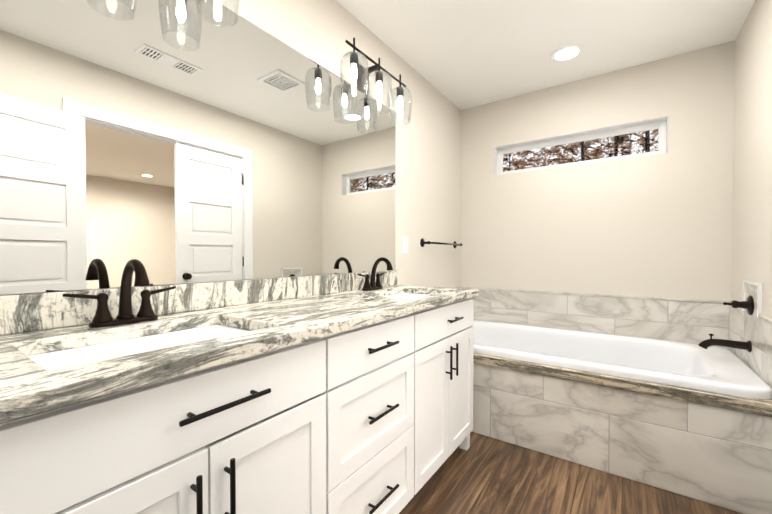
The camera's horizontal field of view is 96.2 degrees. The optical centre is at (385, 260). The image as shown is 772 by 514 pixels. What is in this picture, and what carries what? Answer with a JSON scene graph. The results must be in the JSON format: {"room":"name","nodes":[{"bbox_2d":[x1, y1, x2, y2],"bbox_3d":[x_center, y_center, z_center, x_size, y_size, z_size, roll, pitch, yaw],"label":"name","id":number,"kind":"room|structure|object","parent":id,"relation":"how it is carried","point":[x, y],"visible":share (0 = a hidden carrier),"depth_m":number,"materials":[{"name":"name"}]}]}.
{"room":"bathroom","nodes":[
{"label":"bathroom","id":0,"kind":"room"},
{"bbox_2d":[0,0,460,295],"bbox_3d":[-0.653,-0.140,1.386,0.120,2.445,4.770,1,1,35],"label":"wall","id":1,"kind":"structure","parent":0,"point":[427,171],"depth_m":2.45,"materials":[{"name":"beige paint"}]},
{"bbox_2d":[0,0,395,294],"bbox_3d":[-0.566,-0.446,1.394,0.006,1.043,2.190,1,1,35],"label":"mirror","id":2,"kind":"object","parent":1,"relation":"attached to","point":[164,142],"visible":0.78,"depth_m":1.18,"materials":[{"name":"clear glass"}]},
{"bbox_2d":[196,0,239,25],"bbox_3d":[-0.713,-0.965,1.001,0.206,0.285,0.573,1,1,35],"label":"sconce","id":3,"kind":"object","parent":1,"relation":"attached to","point":[234,20],"visible":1,"depth_m":1.20,"materials":[{"name":"clear glass"}]},
{"bbox_2d":[340,38,411,125],"bbox_3d":[-0.063,-0.979,1.935,0.206,0.285,0.573,1,1,35],"label":"sconce","id":4,"kind":"object","parent":1,"relation":"attached to","point":[359,75],"visible":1,"depth_m":1.90,"materials":[{"name":"clear glass"}]},
{"bbox_2d":[402,236,407,252],"bbox_3d":[0.135,-0.113,2.404,0.010,0.116,0.070,1,1,35],"label":"switch plate","id":5,"kind":"object","parent":1,"relation":"attached to","point":[404,244],"visible":1,"depth_m":2.39,"materials":[{"name":"white plastic"}]},
{"bbox_2d":[420,238,461,247],"bbox_3d":[0.474,-0.140,2.838,0.070,0.066,0.666,1,1,35],"label":"towel rail","id":6,"kind":"object","parent":1,"relation":"attached to","point":[423,243],"visible":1,"depth_m":2.68,"materials":[{"name":"black metal"}]},
{"bbox_2d":[336,0,754,109],"bbox_3d":[0.139,-1.404,0.816,2.050,0.100,4.770,1,1,35],"label":"ceiling","id":7,"kind":"structure","parent":0,"point":[462,54],"depth_m":2.11,"materials":[{"name":"white paint"}]},
{"bbox_2d":[550,44,583,61],"bbox_3d":[1.196,-1.371,2.292,0.196,0.010,0.196,1,1,35],"label":"recessed light","id":8,"kind":"object","parent":7,"relation":"in","point":[567,52],"visible":0.98,"depth_m":2.28,"materials":[{"name":"white plastic"}]},
{"bbox_2d":[399,432,742,513],"bbox_3d":[0.139,1.141,0.854,1.810,0.100,4.530,1,1,35],"label":"floor","id":9,"kind":"structure","parent":0,"point":[483,474],"depth_m":1.63,"materials":[{"name":"brown wood"}]},
{"bbox_2d":[0,270,478,513],"bbox_3d":[-0.245,0.580,1.361,0.588,1.005,1.903,1,1,35],"label":"bathroom vanity","id":10,"kind":"object","parent":9,"relation":"on","point":[333,394],"visible":1,"depth_m":0.89,"materials":[{"name":"white paint"}]},
{"bbox_2d":[0,270,478,423],"bbox_3d":[-0.250,0.143,1.358,0.577,0.130,1.903,1,1,35],"label":"countertop","id":11,"kind":"structure","parent":10,"relation":"on","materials":[{"name":"stone"}]},
{"bbox_2d":[62,259,175,327],"bbox_3d":[-0.704,0.086,0.962,0.163,0.184,0.270,1,1,35],"label":"faucet","id":12,"kind":"object","parent":11,"relation":"on","point":[102,317],"visible":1,"depth_m":0.97,"materials":[{"name":"black metal"}]},
{"bbox_2d":[357,257,392,290],"bbox_3d":[-0.031,0.072,1.929,0.163,0.184,0.270,1,1,35],"label":"faucet","id":13,"kind":"object","parent":11,"relation":"on","point":[372,285],"visible":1,"depth_m":1.93,"materials":[{"name":"black metal"}]},
{"bbox_2d":[471,319,771,513],"bbox_3d":[1.152,0.802,2.304,1.806,0.532,0.959,1,1,35],"label":"bathtub","id":14,"kind":"object","parent":9,"relation":"on","point":[692,420],"visible":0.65,"depth_m":1.76,"materials":[{"name":"ceramic"}]},
{"bbox_2d":[460,40,734,300],"bbox_3d":[1.468,-0.161,2.743,1.810,2.445,0.120,1,1,35],"label":"wall","id":15,"kind":"structure","parent":0,"point":[658,225],"depth_m":2.53,"materials":[{"name":"beige paint"}]},
{"bbox_2d":[494,116,667,175],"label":"window","id":16,"kind":"structure","parent":15,"relation":"in","point":[660,125],"depth_m":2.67,"materials":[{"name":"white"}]},
{"bbox_2d":[461,287,730,348],"bbox_3d":[1.429,0.455,2.697,1.810,0.415,0.014,1,1,35],"label":"wall tile","id":17,"kind":"structure","parent":15,"relation":"attached to","point":[687,320],"depth_m":2.54,"materials":[{"name":"stone"}]},
{"bbox_2d":[731,0,771,318],"bbox_3d":[0.931,-0.123,0.283,0.120,2.445,4.770,1,1,35],"label":"wall","id":18,"kind":"structure","parent":0,"point":[752,213],"depth_m":1.82,"materials":[{"name":"beige paint"}]},
{"bbox_2d":[729,280,771,388],"bbox_3d":[1.896,0.391,1.794,0.014,0.571,0.940,1,1,35],"label":"wall tile","id":19,"kind":"structure","parent":18,"relation":"attached to","point":[755,328],"depth_m":1.75,"materials":[{"name":"stone"}]},
{"bbox_2d":[698,334,751,351],"bbox_3d":[1.815,0.442,1.863,0.204,0.089,0.060,1,1,35],"label":"tub spout","id":20,"kind":"object","parent":19,"relation":"attached to","point":[707,343],"visible":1,"depth_m":1.85,"materials":[{"name":"black metal"}]},
{"bbox_2d":[723,295,753,314],"bbox_3d":[1.855,0.231,1.833,0.108,0.104,0.104,1,1,35],"label":"tub valve","id":21,"kind":"object","parent":19,"relation":"attached to","point":[748,304],"visible":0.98,"depth_m":1.80,"materials":[{"name":"black metal"}]}
]}

